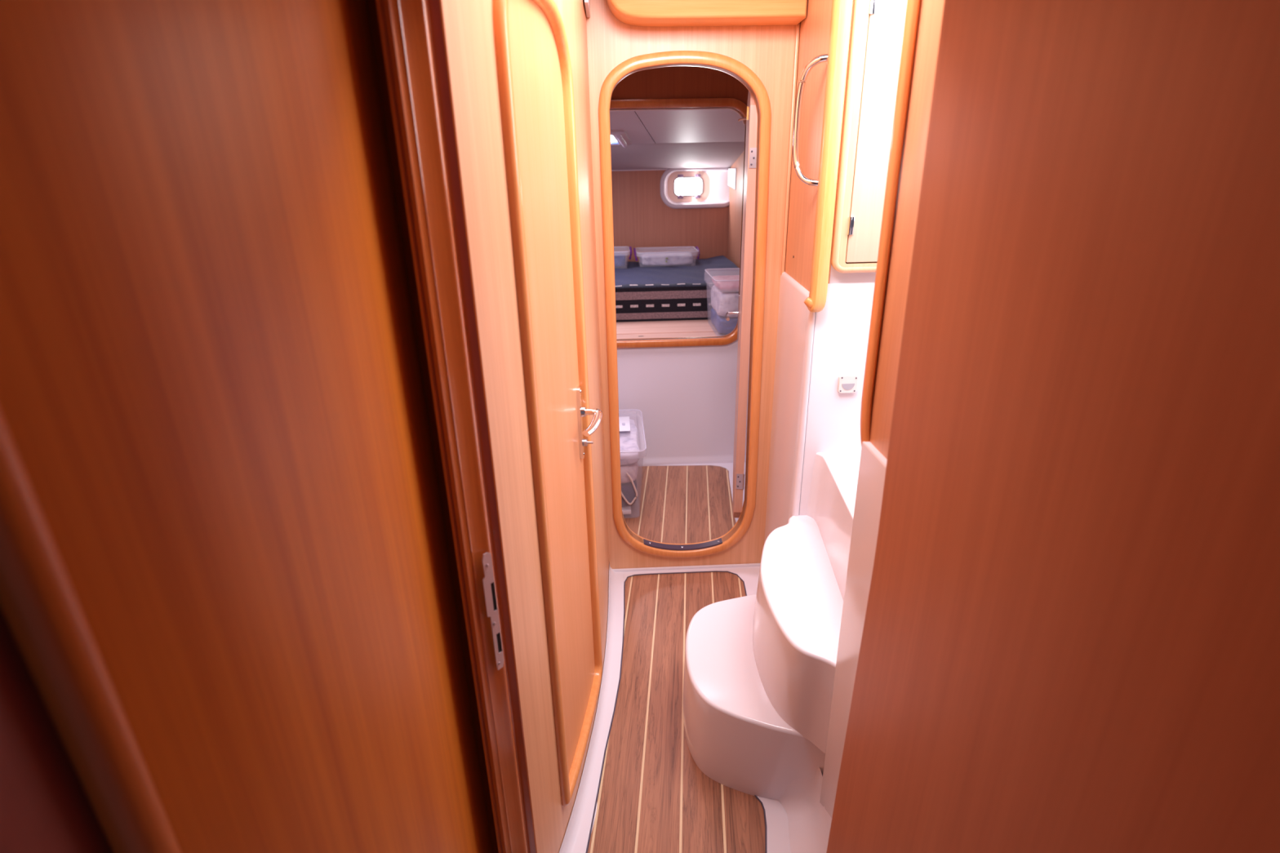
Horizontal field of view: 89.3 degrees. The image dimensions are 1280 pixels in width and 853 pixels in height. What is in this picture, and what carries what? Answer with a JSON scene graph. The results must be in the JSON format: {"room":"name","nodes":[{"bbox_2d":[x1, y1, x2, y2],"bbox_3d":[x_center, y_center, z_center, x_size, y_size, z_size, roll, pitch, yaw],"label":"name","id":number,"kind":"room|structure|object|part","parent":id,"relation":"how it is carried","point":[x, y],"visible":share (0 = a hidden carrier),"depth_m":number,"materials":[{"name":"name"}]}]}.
{"room":"ship interior","nodes":[
{"label":"ship interior","id":0,"kind":"room"},
{"bbox_2d":[0,609,113,852],"bbox_3d":[-0.389,0.455,0.160,0.043,2.050,0.695,-2,22,-2],"label":"wall","id":1,"kind":"structure","parent":0,"point":[45,806],"depth_m":0.41,"materials":[{"name":"brown wood"}]},
{"bbox_2d":[0,0,492,852],"bbox_3d":[-0.329,0.215,0.762,0.020,2.050,0.586,0,22,4],"label":"wall","id":2,"kind":"structure","parent":0,"point":[213,406],"depth_m":0.54,"materials":[{"name":"brown wood"}]},
{"bbox_2d":[0,408,181,852],"bbox_3d":[-0.371,0.323,0.492,0.034,2.050,0.038,-17,27,-35],"label":"trim","id":3,"kind":"structure","parent":2,"relation":"attached to","point":[40,606],"depth_m":0.41,"materials":[{"name":"brown wood"}]},
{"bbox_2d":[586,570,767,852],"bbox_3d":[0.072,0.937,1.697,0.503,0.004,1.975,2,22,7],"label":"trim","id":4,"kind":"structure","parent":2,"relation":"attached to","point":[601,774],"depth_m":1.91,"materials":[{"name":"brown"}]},
{"bbox_2d":[441,0,608,852],"bbox_3d":[-0.162,-0.142,1.624,0.054,2.028,1.298,1,22,4],"label":"wall","id":5,"kind":"structure","parent":0,"point":[468,24],"depth_m":1.10,"materials":[{"name":"brown wood"}]},
{"bbox_2d":[365,0,537,852],"bbox_3d":[-0.274,0.108,1.028,0.082,2.050,0.111,-13,25,-28],"label":"trim","id":6,"kind":"structure","parent":5,"relation":"attached to","point":[408,37],"depth_m":0.92,"materials":[{"name":"brown wood"}]},
{"bbox_3d":[-0.242,0.307,1.063,0.002,0.230,0.022,16,27,37],"label":"plate","id":7,"kind":"part","parent":6,"relation":"part of","materials":[{"name":"silver metal"}]},
{"bbox_2d":[492,0,602,805],"bbox_3d":[-0.152,0.031,1.389,0.085,1.663,0.444,2,22,7],"label":"door","id":8,"kind":"structure","parent":5,"relation":"in","point":[535,73],"depth_m":1.30,"materials":[{"name":"brown wood"}]},
{"bbox_3d":[-0.142,-0.009,1.556,0.007,0.183,0.034,1,22,5],"label":"plate","id":9,"kind":"part","parent":8,"relation":"part of","materials":[{"name":"silver metal"}]},
{"bbox_3d":[-0.114,-0.014,1.518,0.051,0.046,0.096,-2,22,-2],"label":"lever","id":10,"kind":"part","parent":8,"relation":"part of","materials":[{"name":"silver metal"}]},
{"bbox_2d":[584,0,590,17],"bbox_3d":[-0.148,-1.224,1.782,0.011,0.135,0.185,-2,22,-2],"label":"strip","id":11,"kind":"object","parent":5,"relation":"attached to","point":[587,3],"visible":1,"depth_m":1.79,"materials":[{"name":"white"}]},
{"bbox_2d":[559,562,623,852],"bbox_3d":[-0.186,0.924,1.696,0.178,0.062,1.960,2,22,9],"label":"trim","id":12,"kind":"structure","parent":5,"relation":"attached to","point":[575,839],"depth_m":1.86,"materials":[{"name":"white plastic"}]},
{"bbox_2d":[611,169,728,262],"bbox_3d":[-0.009,-1.405,4.622,1.620,1.000,0.020,-2,22,-2],"label":"wall","id":13,"kind":"structure","parent":0,"point":[641,217],"depth_m":4.60,"materials":[{"name":"brown wood"}]},
{"bbox_2d":[611,168,666,171],"bbox_3d":[-0.090,-1.765,4.459,1.430,0.009,0.009,-2,22,-2],"label":"trim","id":14,"kind":"structure","parent":13,"relation":"attached to","point":[646,169],"depth_m":4.46,"materials":[{"name":"white"}]},
{"bbox_2d":[610,141,744,169],"bbox_3d":[-0.077,-1.709,4.121,1.470,0.143,0.680,-2,22,-2],"label":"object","id":15,"kind":"structure","parent":13,"relation":"attached to","point":[699,154],"depth_m":4.08,"materials":[{"name":"grey plastic"}]},
{"bbox_2d":[660,167,736,208],"bbox_3d":[0.420,-1.639,4.438,0.552,0.281,0.315,-2,22,-2],"label":"window","id":16,"kind":"structure","parent":13,"relation":"in","point":[680,188],"depth_m":4.56,"materials":[{"name":"grey plastic"}]},
{"bbox_3d":[0.341,-1.696,4.576,0.201,0.122,0.004,-2,22,-2],"label":"pane","id":17,"kind":"part","parent":16,"relation":"part of","materials":[{"name":"clear glass"}]},
{"bbox_2d":[609,109,745,143],"bbox_3d":[-0.046,-1.552,3.334,1.470,0.144,0.900,-2,22,-2],"label":"ceiling","id":18,"kind":"structure","parent":0,"point":[646,126],"depth_m":3.35,"materials":[{"name":"grey plastic"}]},
{"bbox_2d":[610,129,631,147],"bbox_3d":[-0.366,-1.583,3.576,0.651,0.080,0.360,-2,22,-2],"label":"roof hatch","id":19,"kind":"object","parent":18,"relation":"attached to","point":[618,137],"visible":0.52,"depth_m":3.56,"materials":[{"name":"grey plastic"}]},
{"bbox_3d":[-0.373,-1.595,3.582,0.506,0.038,0.260,-2,22,-2],"label":"hatch glass","id":20,"kind":"part","parent":19,"relation":"part of","materials":[{"name":"white"}]},
{"bbox_2d":[609,66,751,466],"bbox_3d":[-0.028,-0.728,3.161,1.400,2.020,0.034,-2,22,-2],"label":"wall","id":21,"kind":"structure","parent":0,"point":[685,397],"depth_m":3.37,"materials":[{"name":"white paint"}]},
{"bbox_2d":[609,107,744,124],"bbox_3d":[-0.007,-1.397,2.930,0.971,0.070,0.007,-2,22,-2],"label":"trim","id":22,"kind":"structure","parent":21,"relation":"attached to","point":[691,108],"depth_m":2.92,"materials":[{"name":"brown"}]},
{"bbox_2d":[609,97,746,348],"bbox_3d":[-0.046,-0.927,3.082,1.148,1.130,0.052,-2,22,-2],"label":"trim","id":23,"kind":"structure","parent":21,"relation":"attached to","point":[682,103],"depth_m":2.88,"materials":[{"name":"brown wood"}]},
{"bbox_2d":[653,462,746,522],"bbox_3d":[0.011,0.389,3.094,1.400,0.012,0.960,-2,22,-2],"label":"trim","id":24,"kind":"structure","parent":21,"relation":"attached to","point":[729,466],"depth_m":3.48,"materials":[{"name":"white plastic"}]},
{"bbox_2d":[586,0,795,568],"bbox_3d":[0.013,-0.372,2.251,1.400,2.070,0.035,-2,22,-2],"label":"wall","id":25,"kind":"structure","parent":0,"point":[767,51],"depth_m":2.06,"materials":[{"name":"brown wood"}]},
{"bbox_2d":[598,50,771,558],"bbox_3d":[0.159,-0.306,2.281,0.555,1.777,0.060,-2,22,-2],"label":"trim","id":26,"kind":"structure","parent":25,"relation":"attached to","point":[714,546],"depth_m":2.18,"materials":[{"name":"brown wood"}]},
{"bbox_3d":[0.171,0.468,2.586,0.312,0.041,0.036,-2,22,-2],"label":"threshold plate","id":27,"kind":"part","parent":26,"relation":"part of","materials":[{"name":"grey metal"}]},
{"bbox_2d":[612,563,760,571],"bbox_3d":[0.188,0.568,2.608,0.610,0.012,0.010,-2,22,-2],"label":"trim","id":28,"kind":"structure","parent":25,"relation":"attached to","point":[746,564],"depth_m":2.60,"materials":[{"name":"white"}]},
{"bbox_2d":[606,0,807,26],"bbox_3d":[0.182,-1.233,1.836,0.569,0.150,0.114,-2,22,-2],"label":"overhead cabinet","id":29,"kind":"object","parent":25,"relation":"attached to","point":[651,13],"visible":1,"depth_m":1.81,"materials":[{"name":"brown wood"}]},
{"bbox_2d":[724,91,757,518],"bbox_3d":[0.377,-0.413,2.519,0.092,1.635,0.461,2,22,7],"label":"door","id":30,"kind":"structure","parent":25,"relation":"in","point":[744,313],"depth_m":2.32,"materials":[{"name":"brown wood"}]},
{"bbox_3d":[0.371,-0.459,2.675,0.045,0.026,0.093,15,27,35],"label":"lever","id":31,"kind":"part","parent":30,"relation":"part of","materials":[{"name":"silver metal"}]},
{"bbox_3d":[0.411,-0.453,2.699,0.004,0.185,0.030,2,22,7],"label":"plate","id":32,"kind":"part","parent":30,"relation":"part of","materials":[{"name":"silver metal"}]},
{"bbox_3d":[0.366,-1.064,2.201,0.006,0.040,0.024,2,22,7],"label":"hook plate","id":33,"kind":"part","parent":30,"relation":"part of","materials":[{"name":"gold metal"}]},
{"bbox_2d":[780,22,799,275],"bbox_3d":[0.482,-0.505,2.195,0.010,1.800,0.012,-2,22,-2],"label":"trim","id":34,"kind":"structure","parent":25,"relation":"attached to","point":[797,26],"depth_m":2.04,"materials":[{"name":"brown wood"}]},
{"bbox_2d":[727,150,744,269],"bbox_3d":[0.677,-1.273,3.849,0.030,1.300,1.570,-2,22,-2],"label":"wall","id":35,"kind":"structure","parent":0,"point":[735,215],"depth_m":4.32,"materials":[{"name":"brown wood"}]},
{"bbox_2d":[799,264,875,515],"bbox_3d":[0.805,-0.233,1.835,0.655,2.050,0.049,-2,22,-2],"label":"wall","id":36,"kind":"structure","parent":0,"point":[842,329],"depth_m":1.82,"materials":[{"name":"white"}]},
{"bbox_2d":[837,374,858,393],"bbox_3d":[0.590,-0.121,1.838,0.055,0.053,0.010,-2,22,-2],"label":"outlet","id":37,"kind":"object","parent":36,"relation":"attached to","point":[846,384],"visible":1,"depth_m":1.83,"materials":[{"name":"white plastic"}]},
{"bbox_2d":[784,0,944,817],"bbox_3d":[0.479,-0.084,1.475,0.165,2.050,1.660,-2,22,-2],"label":"wall","id":38,"kind":"structure","parent":0,"point":[931,11],"depth_m":1.21,"materials":[{"name":"brown wood"}]},
{"bbox_2d":[623,566,791,852],"bbox_3d":[0.274,0.926,1.731,0.600,0.012,1.910,-2,22,-2],"label":"trim","id":39,"kind":"structure","parent":38,"relation":"attached to","point":[776,817],"depth_m":1.63,"materials":[{"name":"white plastic"}]},
{"bbox_2d":[764,271,815,543],"bbox_3d":[0.482,0.108,2.182,0.042,1.170,0.490,0,22,2],"label":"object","id":40,"kind":"structure","parent":38,"relation":"attached to","point":[796,323],"depth_m":2.06,"materials":[{"name":"white plastic"}]},
{"bbox_2d":[777,767,831,852],"bbox_3d":[0.353,1.021,1.243,0.181,0.168,0.828,-2,22,-2],"label":"trim","id":41,"kind":"structure","parent":38,"relation":"attached to","point":[809,821],"depth_m":1.56,"materials":[{"name":"white plastic"}]},
{"bbox_2d":[792,51,828,189],"bbox_3d":[0.440,-0.779,1.663,0.105,0.332,0.041,16,28,37],"label":"handle","id":42,"kind":"object","parent":38,"relation":"attached to","point":[821,58],"visible":0.83,"depth_m":1.69,"materials":[{"name":"silver metal"}]},
{"bbox_2d":[804,0,853,312],"bbox_3d":[0.459,-0.737,1.583,0.057,0.916,0.057,-2,22,-2],"label":"wooden trim","id":43,"kind":"structure","parent":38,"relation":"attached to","point":[842,10],"depth_m":1.58,"materials":[{"name":"brown wood"}]},
{"bbox_2d":[831,0,906,272],"bbox_3d":[0.762,-0.796,1.577,0.528,0.818,0.033,-2,22,-2],"label":"upper cabinet","id":44,"kind":"object","parent":38,"relation":"attached to","point":[877,31],"visible":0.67,"depth_m":1.59,"materials":[{"name":"white wood"}]},
{"bbox_3d":[0.762,-0.797,1.579,0.528,0.818,0.030,-2,22,-2],"label":"cabinet frame","id":45,"kind":"part","parent":44,"relation":"part of","materials":[{"name":"brown wood"}]},
{"bbox_2d":[860,0,920,447],"bbox_3d":[0.414,-0.429,1.017,0.049,1.069,0.030,13,26,32],"label":"trim","id":46,"kind":"structure","parent":38,"relation":"attached to","point":[912,13],"depth_m":1.04,"materials":[{"name":"brown wood"}]},
{"bbox_2d":[826,0,1279,852],"bbox_3d":[0.425,0.220,0.671,0.055,1.980,0.692,-4,22,-8],"label":"door","id":47,"kind":"structure","parent":38,"relation":"in","point":[1070,643],"depth_m":0.60,"materials":[{"name":"brown wood"}]},
{"bbox_3d":[0.375,0.525,2.809,2.100,0.037,5.600,-2,22,-2],"label":"floor","id":48,"kind":"structure","parent":0,"visible":0},
{"bbox_2d":[616,319,728,339],"bbox_3d":[-0.033,-0.397,4.159,1.425,0.693,1.580,-2,22,-2],"label":"base","id":49,"kind":"object","parent":48,"relation":"on","point":[704,327],"visible":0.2,"depth_m":3.55,"materials":[{"name":"brown wood"}]},
{"bbox_2d":[614,255,739,321],"bbox_3d":[-0.049,-0.912,4.195,1.340,0.235,1.072,-2,22,-2],"label":"bed","id":50,"kind":"object","parent":49,"relation":"on","point":[677,291],"visible":0.46,"depth_m":3.73,"materials":[{"name":"blue fabric"}]},
{"bbox_2d":[613,246,631,259],"bbox_3d":[-0.266,-1.150,4.393,0.422,0.124,0.310,-2,22,-2],"label":"storage box","id":51,"kind":"object","parent":50,"relation":"on","point":[629,247],"visible":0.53,"depth_m":4.30,"materials":[{"name":"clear plastic"}]},
{"bbox_2d":[613,253,625,266],"bbox_3d":[-0.265,-1.129,4.399,0.335,0.070,0.254,-2,22,-2],"label":"packet","id":52,"kind":"object","parent":51,"relation":"in","point":[620,258],"visible":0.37,"depth_m":4.29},
{"bbox_2d":[633,246,699,261],"bbox_3d":[0.180,-1.173,4.448,0.447,0.110,0.310,-2,22,-2],"label":"storage box","id":53,"kind":"object","parent":50,"relation":"on","point":[695,247],"visible":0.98,"depth_m":4.36,"materials":[{"name":"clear plastic"}]},
{"bbox_2d":[640,251,693,265],"bbox_3d":[0.181,-1.156,4.447,0.362,0.066,0.262,-2,22,-2],"label":"packet","id":54,"kind":"object","parent":53,"relation":"in","point":[674,258],"visible":0.94,"depth_m":4.34,"materials":[{"name":"white plastic"}]},
{"bbox_2d":[704,267,739,281],"bbox_3d":[0.525,-0.673,3.484,0.317,0.295,0.418,-2,22,-2],"label":"storage box","id":55,"kind":"object","parent":49,"relation":"on","point":[728,268],"visible":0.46,"depth_m":3.48,"materials":[{"name":"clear plastic"}]},
{"bbox_2d":[711,307,737,333],"bbox_3d":[0.529,-0.582,3.522,0.256,0.087,0.354,-2,22,-2],"label":"bag","id":56,"kind":"object","parent":55,"relation":"in","point":[721,324],"visible":0.41,"depth_m":3.37,"materials":[{"name":"blue plastic"}]},
{"bbox_2d":[711,285,738,317],"bbox_3d":[0.526,-0.683,3.481,0.257,0.129,0.352,-2,22,-2],"label":"bag","id":57,"kind":"object","parent":56,"relation":"on","point":[723,302],"visible":0.38,"depth_m":3.33,"materials":[{"name":"white plastic"}]},
{"bbox_2d":[711,275,739,290],"bbox_3d":[0.522,-0.766,3.448,0.255,0.030,0.353,-2,22,-2],"label":"packet","id":58,"kind":"object","parent":57,"relation":"on","point":[726,285],"visible":0.48,"depth_m":3.38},
{"bbox_2d":[587,572,764,852],"bbox_3d":[0.072,0.945,1.699,0.499,0.012,1.972,2,22,7],"label":"floor panel","id":59,"kind":"object","parent":48,"relation":"on","point":[654,797],"visible":0.84,"depth_m":1.78,"materials":[{"name":"brown wood"}]},
{"bbox_2d":[622,465,736,543],"bbox_3d":[-0.051,0.393,3.092,1.077,0.014,0.920,-2,22,-2],"label":"floor panel","id":60,"kind":"object","parent":48,"relation":"on","point":[693,504],"visible":0.28,"depth_m":3.10,"materials":[{"name":"brown wood"}]},
{"bbox_2d":[618,408,646,453],"bbox_3d":[-0.184,0.178,3.144,0.416,0.350,0.543,-2,22,-2],"label":"storage box","id":61,"kind":"object","parent":60,"relation":"on","point":[630,409],"visible":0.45,"depth_m":3.00,"materials":[{"name":"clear plastic"}]},
{"bbox_2d":[618,416,630,431],"bbox_3d":[-0.092,-0.013,3.140,0.085,0.004,0.190,-2,22,-2],"label":"paper sheet","id":62,"kind":"object","parent":61,"relation":"on","point":[624,421],"visible":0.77,"depth_m":3.13,"materials":[{"name":"white paper"}]},
{"bbox_2d":[622,504,631,514],"bbox_3d":[-0.174,0.386,3.012,0.265,0.022,0.074,-2,22,-2],"label":"folded paper","id":63,"kind":"object","parent":61,"relation":"in","point":[626,509],"visible":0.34,"depth_m":2.98,"materials":[{"name":"white paper"}]},
{"bbox_2d":[621,480,636,506],"bbox_3d":[-0.180,0.245,3.165,0.322,0.115,0.445,-2,22,-2],"label":"cloth","id":64,"kind":"object","parent":61,"relation":"in","point":[628,491],"visible":0.08,"depth_m":2.97,"materials":[{"name":"grey fabric"}]},
{"bbox_2d":[620,462,638,483],"bbox_3d":[-0.182,0.144,3.126,0.337,0.093,0.459,-2,22,-2],"label":"cloth","id":65,"kind":"object","parent":64,"relation":"on","point":[632,469],"visible":0.16,"depth_m":2.92,"materials":[{"name":"pink fabric"}]},
{"bbox_2d":[619,419,639,465],"bbox_3d":[-0.184,0.069,3.099,0.355,0.062,0.473,-2,22,-2],"label":"packet","id":66,"kind":"object","parent":65,"relation":"on","point":[628,439],"visible":0.33,"depth_m":2.97,"materials":[{"name":"plastic"}]},
{"bbox_2d":[621,472,637,505],"bbox_3d":[-0.061,0.281,2.921,0.101,0.162,0.014,-1,22,1],"label":"cord","id":67,"kind":"object","parent":61,"relation":"in","point":[627,473],"visible":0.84,"depth_m":2.93,"materials":[{"name":"brown fabric"}]},
{"bbox_2d":[682,451,861,800],"bbox_3d":[0.616,0.527,1.746,0.989,0.710,0.682,-2,22,-2],"label":"staircase","id":68,"kind":"structure","parent":48,"relation":"on","point":[759,668],"depth_m":1.65,"materials":[{"name":"white plastic"}]}
]}

